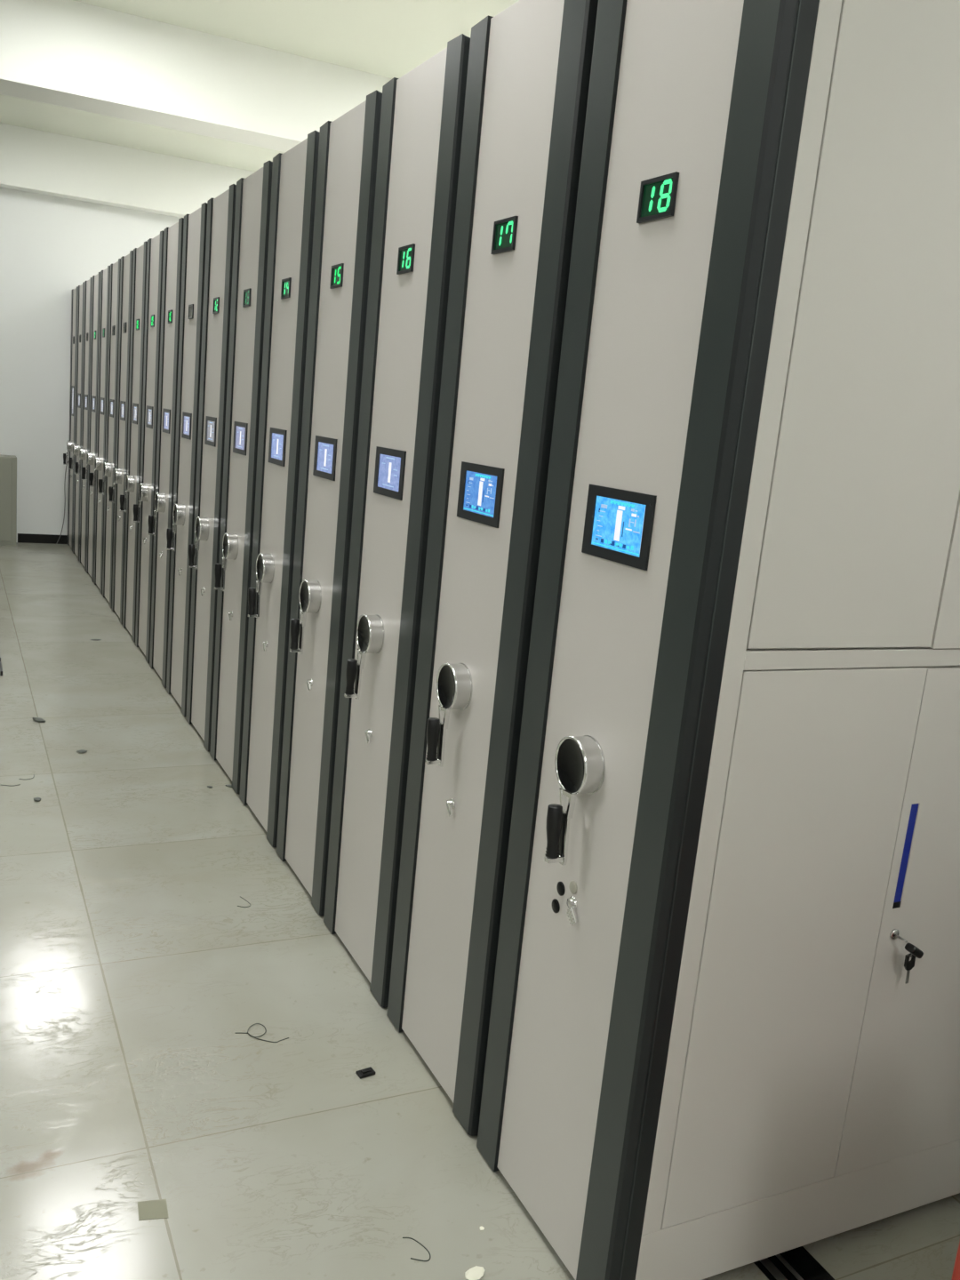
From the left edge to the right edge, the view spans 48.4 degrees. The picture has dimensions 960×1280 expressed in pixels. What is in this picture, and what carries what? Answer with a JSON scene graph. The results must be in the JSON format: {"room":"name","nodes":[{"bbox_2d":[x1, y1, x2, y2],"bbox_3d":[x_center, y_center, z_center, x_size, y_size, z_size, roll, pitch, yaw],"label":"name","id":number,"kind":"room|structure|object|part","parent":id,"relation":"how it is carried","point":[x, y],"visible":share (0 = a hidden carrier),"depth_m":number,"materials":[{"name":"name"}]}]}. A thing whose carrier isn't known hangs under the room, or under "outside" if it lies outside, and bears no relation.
{"room":"archive storage room","nodes":[
{"label":"archive storage room","id":0,"kind":"room"},
{"bbox_2d":[0,187,183,542],"bbox_3d":[-4.206,-2.783,10.137,10.000,3.933,0.100,0,13,-26],"label":"wall","id":1,"kind":"structure","parent":0,"point":[50,245],"depth_m":10.11,"materials":[{"name":"paint"}]},
{"bbox_2d":[17,533,67,543],"bbox_3d":[-3.303,-0.997,10.971,2.655,0.088,0.014,0,13,-26],"label":"baseboard","id":2,"kind":"structure","parent":1,"relation":"attached to","point":[25,538],"depth_m":10.47,"materials":[{"name":"black"}]},
{"bbox_2d":[0,122,255,217],"bbox_3d":[-3.986,-4.324,9.680,9.800,0.503,0.210,0,13,-26],"label":"beam","id":3,"kind":"structure","parent":1,"relation":"attached to","point":[33,161],"depth_m":9.85,"materials":[{"name":"paint"}]},
{"bbox_2d":[0,0,519,171],"bbox_3d":[-0.812,-3.020,3.287,9.800,0.100,14.710,0,13,-26],"label":"ceiling","id":4,"kind":"structure","parent":0,"point":[387,38],"depth_m":6.40,"materials":[{"name":"paint"}]},
{"bbox_2d":[0,0,391,151],"bbox_3d":[-2.387,-3.512,6.461,9.800,0.503,0.380,0,13,-26],"label":"beam","id":5,"kind":"structure","parent":4,"relation":"attached to","point":[73,54],"depth_m":6.53,"materials":[{"name":"paint"}]},
{"bbox_2d":[0,542,959,1279],"bbox_3d":[-1.174,0.718,4.050,9.800,0.100,14.710,0,13,-26],"label":"floor","id":6,"kind":"structure","parent":0,"point":[132,967],"depth_m":2.62,"materials":[{"name":"tile"}]},
{"bbox_2d":[0,656,2,675],"bbox_3d":[-2.674,0.119,5.947,0.014,0.030,0.530,0,13,-26],"label":"offcut","id":7,"kind":"object","parent":6,"relation":"on","point":[1,668],"visible":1,"depth_m":5.76,"materials":[{"name":"black plastic"}]},
{"bbox_2d":[0,454,16,546],"bbox_3d":[-4.805,-1.320,9.962,0.880,0.835,0.301,0,13,-26],"label":"base cabinet","id":8,"kind":"object","parent":6,"relation":"on","point":[8,463],"visible":1,"depth_m":10.01,"materials":[{"name":"grey metal"}]},
{"bbox_3d":[-4.567,-1.311,9.933,0.396,0.775,0.011,0,13,-26],"label":"door","id":9,"kind":"part","parent":8,"relation":"part of","materials":[{"name":"grey paint"}]},
{"bbox_2d":[32,717,45,722],"bbox_3d":[-2.075,0.375,5.024,0.085,0.012,0.041,13,14,34],"label":"debris","id":10,"kind":"object","parent":6,"relation":"on","point":[37,719],"visible":1,"depth_m":5.01,"materials":[{"name":"grey metal"}]},
{"bbox_2d":[76,749,87,752],"bbox_3d":[-1.737,0.484,4.660,0.044,0.008,0.037,10,12,22],"label":"debris","id":11,"kind":"object","parent":6,"relation":"on","point":[80,750],"visible":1,"depth_m":4.65,"materials":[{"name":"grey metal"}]},
{"bbox_2d":[137,1199,168,1220],"bbox_3d":[-0.641,1.117,2.095,0.060,0.001,0.053,2,12,-16],"label":"tape piece","id":12,"kind":"object","parent":6,"relation":"on","point":[151,1209],"visible":1,"depth_m":2.10,"materials":[{"name":"beige paper"}]},
{"bbox_2d":[235,1023,288,1042],"bbox_3d":[-0.548,0.998,2.714,0.132,0.005,0.061,9,12,15],"label":"wire","id":13,"kind":"object","parent":6,"relation":"on","point":[255,1023],"visible":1,"depth_m":2.70,"materials":[{"name":"grey"}]},
{"bbox_2d":[355,1066,375,1079],"bbox_3d":[-0.277,1.047,2.588,0.042,0.010,0.025,-2,14,-34],"label":"clip","id":14,"kind":"object","parent":6,"relation":"on","point":[366,1072],"visible":1,"depth_m":2.58,"materials":[{"name":"black plastic"}]},
{"bbox_2d":[402,1237,431,1261],"bbox_3d":[-0.123,1.174,2.061,0.040,0.002,0.072,0,13,-26],"label":"wire","id":15,"kind":"object","parent":6,"relation":"on","point":[403,1237],"visible":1,"depth_m":2.06,"materials":[{"name":"grey"}]},
{"bbox_2d":[464,1265,484,1279],"bbox_3d":[-0.009,1.193,2.012,0.044,0.006,0.029,-3,15,-38],"label":"chip","id":16,"kind":"object","parent":6,"relation":"on","point":[476,1273],"visible":1,"depth_m":2.01,"materials":[{"name":"beige"}]},
{"bbox_2d":[753,1246,835,1279],"bbox_3d":[-1.181,0.324,5.715,0.125,0.005,11.400,0,13,-26],"label":"rail","id":17,"kind":"object","parent":6,"relation":"on","point":[797,1263],"visible":0.02,"depth_m":2.10,"materials":[{"name":"black metal"}]},
{"bbox_2d":[476,0,959,1279],"bbox_3d":[1.442,-0.004,2.503,2.881,2.418,0.540,0,13,-26],"label":"shelving unit","id":18,"kind":"object","parent":17,"relation":"on","point":[710,1052],"visible":1,"depth_m":1.83,"materials":[{"name":"paint"}]},
{"bbox_3d":[0.142,0.342,1.939,0.042,0.137,0.044,0,8,-26],"label":"crank arm","id":19,"kind":"part","parent":18,"relation":"part of","materials":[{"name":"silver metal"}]},
{"bbox_3d":[0.172,0.505,1.992,0.015,0.048,0.043,0,13,-26],"label":"lock knob","id":20,"kind":"part","parent":18,"relation":"part of","materials":[{"name":"silver metal"}]},
{"bbox_3d":[0.241,-0.199,1.860,0.002,0.088,0.158,0,13,-26],"label":"display glass","id":21,"kind":"part","parent":18,"relation":"part of","materials":[{"name":"blue glass"}]},
{"bbox_3d":[0.245,-0.004,1.912,0.050,2.400,0.338,0,13,-26],"label":"panel","id":22,"kind":"part","parent":18,"relation":"part of","materials":[{"name":"paint"}]},
{"bbox_3d":[0.556,0.551,1.909,0.412,1.029,0.014,0,13,-26],"label":"door","id":23,"kind":"part","parent":18,"relation":"part of","materials":[{"name":"paint"}]},
{"bbox_3d":[0.661,-0.533,1.687,0.411,1.118,0.014,0,13,-26],"label":"door","id":24,"kind":"part","parent":18,"relation":"part of","materials":[{"name":"paint"}]},
{"bbox_3d":[0.951,0.550,2.105,0.467,1.028,0.014,0,13,-26],"label":"door","id":25,"kind":"part","parent":18,"relation":"part of","materials":[{"name":"paint"}]},
{"bbox_3d":[0.785,0.400,1.984,0.020,0.206,0.013,0,13,-26],"label":"handle","id":26,"kind":"part","parent":18,"relation":"part of","materials":[{"name":"blue plastic"}]},
{"bbox_2d":[895,934,923,958],"bbox_3d":[0.800,0.573,1.997,0.034,0.029,0.050,0,13,-26],"label":"key","id":27,"kind":"object","parent":18,"relation":"in","point":[910,948],"visible":1,"depth_m":1.98,"materials":[{"name":"black plastic"}]},
{"bbox_2d":[904,952,915,983],"bbox_3d":[0.811,0.613,2.006,0.025,0.077,0.017,0,13,-26],"label":"key","id":28,"kind":"object","parent":27,"relation":"hanging from","point":[908,964],"visible":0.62,"depth_m":2.01,"materials":[{"name":"black plastic"}]},
{"bbox_3d":[1.057,-0.534,1.883,0.466,1.120,0.016,0,13,-26],"label":"door","id":29,"kind":"part","parent":18,"relation":"part of","materials":[{"name":"paint"}]},
{"bbox_2d":[951,1240,959,1279],"bbox_3d":[0.851,0.906,1.457,0.324,0.950,0.244,0,13,-26],"label":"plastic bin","id":30,"kind":"object","parent":6,"relation":"on","point":[956,1276],"visible":1,"depth_m":1.48,"materials":[{"name":"red plastic"}]},
{"bbox_3d":[0.546,0.316,6.572,0.125,0.005,11.400,0,13,-26],"label":"rail","id":31,"kind":"object","parent":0,"visible":0},
{"bbox_2d":[63,286,77,551],"bbox_3d":[-2.634,-2.074,10.709,2.881,2.418,0.532,0,13,-26],"label":"shelving unit","id":32,"kind":"object","parent":31,"relation":"on","point":[74,292],"visible":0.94,"depth_m":10.10,"materials":[{"name":"paint"}]},
{"bbox_2d":[56,461,68,543],"bbox_3d":[-4.049,-1.339,10.386,0.130,0.837,0.031,8,12,12],"label":"cable","id":33,"kind":"object","parent":32,"relation":"hanging from","point":[68,461],"visible":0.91,"depth_m":10.39,"materials":[{"name":"grey plastic"}]},
{"bbox_3d":[-3.829,-2.074,10.115,0.050,2.400,0.338,0,13,-26],"label":"panel","id":34,"kind":"part","parent":32,"relation":"part of","materials":[{"name":"paint"}]},
{"bbox_3d":[-3.835,-2.252,10.066,0.002,0.238,0.158,0,13,-26],"label":"display glass","id":35,"kind":"part","parent":32,"relation":"part of","materials":[{"name":"grey"}]},
{"bbox_2d":[68,281,84,560],"bbox_3d":[-2.394,-1.952,10.226,2.881,2.418,0.532,0,13,-26],"label":"shelving unit","id":36,"kind":"object","parent":31,"relation":"on","point":[76,445],"visible":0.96,"depth_m":9.62,"materials":[{"name":"paint"}]},
{"bbox_3d":[-3.695,-1.606,9.663,0.042,0.137,0.044,0,10,-26],"label":"crank arm","id":37,"kind":"part","parent":36,"relation":"part of","materials":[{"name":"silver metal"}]},
{"bbox_3d":[-3.589,-1.952,9.632,0.050,2.400,0.338,0,13,-26],"label":"panel","id":38,"kind":"part","parent":36,"relation":"part of","materials":[{"name":"paint"}]},
{"bbox_2d":[74,277,92,570],"bbox_3d":[-2.155,-1.831,9.744,2.881,2.418,0.532,0,13,-26],"label":"shelving unit","id":39,"kind":"object","parent":31,"relation":"on","point":[87,308],"visible":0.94,"depth_m":9.14,"materials":[{"name":"paint"}]},
{"bbox_3d":[-3.457,-1.485,9.184,0.042,0.137,0.044,0,12,-26],"label":"crank arm","id":40,"kind":"part","parent":39,"relation":"part of","materials":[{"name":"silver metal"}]},
{"bbox_3d":[-3.350,-1.830,9.149,0.050,2.400,0.338,0,13,-26],"label":"panel","id":41,"kind":"part","parent":39,"relation":"part of","materials":[{"name":"paint"}]},
{"bbox_2d":[81,272,100,582],"bbox_3d":[-1.915,-1.709,9.261,2.881,2.418,0.532,0,13,-26],"label":"shelving unit","id":42,"kind":"object","parent":31,"relation":"on","point":[91,455],"visible":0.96,"depth_m":8.65,"materials":[{"name":"paint"}]},
{"bbox_3d":[-3.214,-1.363,8.696,0.042,0.137,0.044,0,9,-26],"label":"crank arm","id":43,"kind":"part","parent":42,"relation":"part of","materials":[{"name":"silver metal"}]},
{"bbox_3d":[-3.110,-1.709,8.667,0.050,2.400,0.338,0,13,-26],"label":"panel","id":44,"kind":"part","parent":42,"relation":"part of","materials":[{"name":"paint"}]},
{"bbox_2d":[89,265,110,594],"bbox_3d":[-1.675,-1.587,8.779,2.881,2.418,0.532,0,13,-26],"label":"shelving unit","id":45,"kind":"object","parent":31,"relation":"on","point":[104,295],"visible":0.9,"depth_m":8.17,"materials":[{"name":"paint"}]},
{"bbox_3d":[-2.981,-1.244,8.226,0.042,0.137,0.044,0,16,-26],"label":"crank arm","id":46,"kind":"part","parent":45,"relation":"part of","materials":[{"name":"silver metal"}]},
{"bbox_3d":[-2.875,-1.782,8.133,0.002,0.088,0.158,0,13,-26],"label":"display glass","id":47,"kind":"part","parent":45,"relation":"part of","materials":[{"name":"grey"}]},
{"bbox_3d":[-2.870,-1.587,8.184,0.050,2.400,0.338,0,13,-26],"label":"panel","id":48,"kind":"part","parent":45,"relation":"part of","materials":[{"name":"paint"}]},
{"bbox_2d":[98,258,120,608],"bbox_3d":[-1.435,-1.466,8.296,2.881,2.418,0.532,0,13,-26],"label":"shelving unit","id":49,"kind":"object","parent":31,"relation":"on","point":[109,464],"visible":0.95,"depth_m":7.69,"materials":[{"name":"paint"}]},
{"bbox_3d":[-2.737,-1.120,7.735,0.042,0.137,0.044,0,11,-26],"label":"crank arm","id":50,"kind":"part","parent":49,"relation":"part of","materials":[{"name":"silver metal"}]},
{"bbox_3d":[-2.635,-1.660,7.650,0.002,0.088,0.158,0,13,-26],"label":"display glass","id":51,"kind":"part","parent":49,"relation":"part of","materials":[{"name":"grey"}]},
{"bbox_3d":[-2.631,-1.465,7.702,0.050,2.400,0.338,0,13,-26],"label":"panel","id":52,"kind":"part","parent":49,"relation":"part of","materials":[{"name":"paint"}]},
{"bbox_2d":[108,250,133,623],"bbox_3d":[-1.196,-1.344,7.814,2.881,2.418,0.532,0,13,-26],"label":"shelving unit","id":53,"kind":"object","parent":31,"relation":"on","point":[120,472],"visible":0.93,"depth_m":7.20,"materials":[{"name":"paint"}]},
{"bbox_3d":[-2.495,-0.997,7.249,0.042,0.137,0.044,0,9,-26],"label":"crank arm","id":54,"kind":"part","parent":53,"relation":"part of","materials":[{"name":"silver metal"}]},
{"bbox_3d":[-2.391,-1.343,7.220,0.050,2.400,0.338,0,13,-26],"label":"panel","id":55,"kind":"part","parent":53,"relation":"part of","materials":[{"name":"paint"}]},
{"bbox_3d":[-2.396,-1.538,7.168,0.002,0.088,0.158,0,13,-26],"label":"display glass","id":56,"kind":"part","parent":53,"relation":"part of","materials":[{"name":"grey"}]},
{"bbox_2d":[120,240,147,642],"bbox_3d":[-0.956,-1.222,7.331,2.881,2.418,0.532,0,13,-26],"label":"shelving unit","id":57,"kind":"object","parent":31,"relation":"on","point":[132,479],"visible":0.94,"depth_m":6.72,"materials":[{"name":"paint"}]},
{"bbox_3d":[-2.258,-0.877,6.771,0.042,0.137,0.044,0,12,-26],"label":"crank arm","id":58,"kind":"part","parent":57,"relation":"part of","materials":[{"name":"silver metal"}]},
{"bbox_3d":[-2.151,-1.222,6.737,0.050,2.400,0.338,0,13,-26],"label":"panel","id":59,"kind":"part","parent":57,"relation":"part of","materials":[{"name":"paint"}]},
{"bbox_3d":[-2.156,-1.417,6.685,0.002,0.088,0.158,0,13,-26],"label":"display glass","id":60,"kind":"part","parent":57,"relation":"part of","materials":[{"name":"grey"}]},
{"bbox_2d":[133,230,164,663],"bbox_3d":[-0.717,-1.100,6.849,2.881,2.418,0.532,0,13,-26],"label":"shelving unit","id":61,"kind":"object","parent":31,"relation":"on","point":[155,252],"visible":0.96,"depth_m":6.23,"materials":[{"name":"paint"}]},
{"bbox_3d":[-2.016,-0.754,6.284,0.042,0.137,0.044,0,9,-26],"label":"crank arm","id":62,"kind":"part","parent":61,"relation":"part of","materials":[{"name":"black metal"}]},
{"bbox_3d":[-1.912,-1.100,6.255,0.050,2.400,0.338,0,13,-26],"label":"panel","id":63,"kind":"part","parent":61,"relation":"part of","materials":[{"name":"paint"}]},
{"bbox_3d":[-1.916,-1.295,6.203,0.002,0.088,0.158,0,13,-26],"label":"display glass","id":64,"kind":"part","parent":61,"relation":"part of","materials":[{"name":"grey"}]},
{"bbox_2d":[147,217,183,687],"bbox_3d":[-0.477,-0.979,6.366,2.881,2.418,0.532,0,13,-26],"label":"shelving unit","id":65,"kind":"object","parent":31,"relation":"on","point":[162,519],"visible":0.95,"depth_m":5.75,"materials":[{"name":"paint"}]},
{"bbox_3d":[-1.782,-0.635,5.812,0.042,0.137,0.044,0,15,-26],"label":"crank arm","id":66,"kind":"part","parent":65,"relation":"part of","materials":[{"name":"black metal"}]},
{"bbox_3d":[-1.672,-0.978,5.772,0.050,2.400,0.338,0,13,-26],"label":"panel","id":67,"kind":"part","parent":65,"relation":"part of","materials":[{"name":"paint"}]},
{"bbox_3d":[-1.677,-1.173,5.720,0.002,0.088,0.158,0,13,-26],"label":"display glass","id":68,"kind":"part","parent":65,"relation":"part of","materials":[{"name":"blue glass"}]},
{"bbox_2d":[166,202,207,717],"bbox_3d":[-0.237,-0.857,5.884,2.881,2.418,0.532,0,13,-26],"label":"shelving unit","id":69,"kind":"object","parent":31,"relation":"on","point":[179,538],"visible":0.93,"depth_m":5.26,"materials":[{"name":"paint"}]},
{"bbox_3d":[-1.538,-0.511,5.320,0.042,0.137,0.044,0,10,-26],"label":"crank arm","id":70,"kind":"part","parent":69,"relation":"part of","materials":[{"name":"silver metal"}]},
{"bbox_3d":[-1.437,-1.052,5.238,0.002,0.088,0.158,0,13,-26],"label":"display glass","id":71,"kind":"part","parent":69,"relation":"part of","materials":[{"name":"blue glass"}]},
{"bbox_2d":[185,184,236,751],"bbox_3d":[0.003,-0.735,5.401,2.881,2.418,0.532,0,13,-26],"label":"shelving unit","id":72,"kind":"object","parent":31,"relation":"on","point":[204,554],"visible":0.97,"depth_m":4.77,"materials":[{"name":"paint"}]},
{"bbox_3d":[-1.295,-0.388,4.832,0.042,0.137,0.044,0,7,-26],"label":"crank arm","id":73,"kind":"part","parent":72,"relation":"part of","materials":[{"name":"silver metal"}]},
{"bbox_3d":[-1.267,-0.221,4.887,0.016,0.036,0.037,0,13,-26],"label":"lock knob","id":74,"kind":"part","parent":72,"relation":"part of","materials":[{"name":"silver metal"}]},
{"bbox_3d":[-1.197,-0.930,4.755,0.002,0.088,0.158,0,13,-26],"label":"display glass","id":75,"kind":"part","parent":72,"relation":"part of","materials":[{"name":"grey"}]},
{"bbox_2d":[209,160,272,794],"bbox_3d":[0.242,-0.613,4.919,2.881,2.418,0.532,0,13,-26],"label":"shelving unit","id":76,"kind":"object","parent":31,"relation":"on","point":[233,572],"visible":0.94,"depth_m":4.29,"materials":[{"name":"paint"}]},
{"bbox_3d":[-1.059,-0.268,4.357,0.042,0.137,0.044,0,11,-26],"label":"crank arm","id":77,"kind":"part","parent":76,"relation":"part of","materials":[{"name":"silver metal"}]},
{"bbox_3d":[-1.027,-0.100,4.404,0.016,0.036,0.037,0,13,-26],"label":"lock knob","id":78,"kind":"part","parent":76,"relation":"part of","materials":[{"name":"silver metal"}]},
{"bbox_3d":[-0.958,-0.808,4.273,0.002,0.088,0.158,0,13,-26],"label":"display glass","id":79,"kind":"part","parent":76,"relation":"part of","materials":[{"name":"blue glass"}]},
{"bbox_2d":[239,130,319,847],"bbox_3d":[0.482,-0.492,4.436,2.881,2.418,0.532,0,13,-26],"label":"shelving unit","id":80,"kind":"object","parent":31,"relation":"on","point":[294,172],"visible":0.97,"depth_m":3.79,"materials":[{"name":"paint"}]},
{"bbox_3d":[-0.817,-0.145,3.869,0.042,0.137,0.044,0,8,-26],"label":"crank arm","id":81,"kind":"part","parent":80,"relation":"part of","materials":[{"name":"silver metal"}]},
{"bbox_3d":[-0.787,0.022,3.921,0.016,0.036,0.037,0,13,-26],"label":"lock knob","id":82,"kind":"part","parent":80,"relation":"part of","materials":[{"name":"silver metal"}]},
{"bbox_3d":[-0.718,-0.686,3.790,0.002,0.088,0.158,0,13,-26],"label":"display glass","id":83,"kind":"part","parent":80,"relation":"part of","materials":[{"name":"blue glass"}]},
{"bbox_2d":[276,89,382,916],"bbox_3d":[0.722,-0.370,3.954,2.881,2.418,0.532,0,13,-26],"label":"shelving unit","id":84,"kind":"object","parent":31,"relation":"on","point":[348,145],"visible":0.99,"depth_m":3.30,"materials":[{"name":"paint"}]},
{"bbox_3d":[-0.579,-0.024,3.390,0.042,0.137,0.044,0,10,-26],"label":"crank arm","id":85,"kind":"part","parent":84,"relation":"part of","materials":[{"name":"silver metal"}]},
{"bbox_3d":[-0.547,0.144,3.439,0.016,0.036,0.037,0,13,-26],"label":"lock knob","id":86,"kind":"part","parent":84,"relation":"part of","materials":[{"name":"silver metal"}]},
{"bbox_3d":[-0.478,-0.565,3.308,0.002,0.088,0.158,0,13,-26],"label":"display glass","id":87,"kind":"part","parent":84,"relation":"part of","materials":[{"name":"blue glass"}]},
{"bbox_2d":[323,33,470,1007],"bbox_3d":[0.961,-0.248,3.471,2.881,2.418,0.532,0,13,-26],"label":"shelving unit","id":88,"kind":"object","parent":31,"relation":"on","point":[422,111],"visible":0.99,"depth_m":2.82,"materials":[{"name":"paint"}]},
{"bbox_3d":[-0.344,0.096,2.917,0.042,0.137,0.044,0,15,-26],"label":"crank arm","id":89,"kind":"part","parent":88,"relation":"part of","materials":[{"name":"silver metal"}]},
{"bbox_3d":[-0.308,0.266,2.957,0.016,0.036,0.037,0,13,-26],"label":"lock knob","id":90,"kind":"part","parent":88,"relation":"part of","materials":[{"name":"silver metal"}]},
{"bbox_3d":[-0.239,-0.443,2.825,0.002,0.088,0.158,0,13,-26],"label":"display glass","id":91,"kind":"part","parent":88,"relation":"part of","materials":[{"name":"blue glass"}]},
{"bbox_2d":[387,0,598,1135],"bbox_3d":[1.201,-0.127,2.989,2.881,2.418,0.532,0,13,-26],"label":"shelving unit","id":92,"kind":"object","parent":31,"relation":"on","point":[529,67],"visible":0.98,"depth_m":2.32,"materials":[{"name":"paint"}]},
{"bbox_3d":[-0.099,0.220,2.424,0.042,0.137,0.044,0,9,-26],"label":"crank arm","id":93,"kind":"part","parent":92,"relation":"part of","materials":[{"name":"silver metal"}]},
{"bbox_3d":[-0.068,0.387,2.474,0.016,0.036,0.037,0,13,-26],"label":"lock knob","id":94,"kind":"part","parent":92,"relation":"part of","materials":[{"name":"silver metal"}]},
{"bbox_3d":[0.001,-0.321,2.343,0.002,0.088,0.158,0,13,-26],"label":"display glass","id":95,"kind":"part","parent":92,"relation":"part of","materials":[{"name":"blue glass"}]}
]}

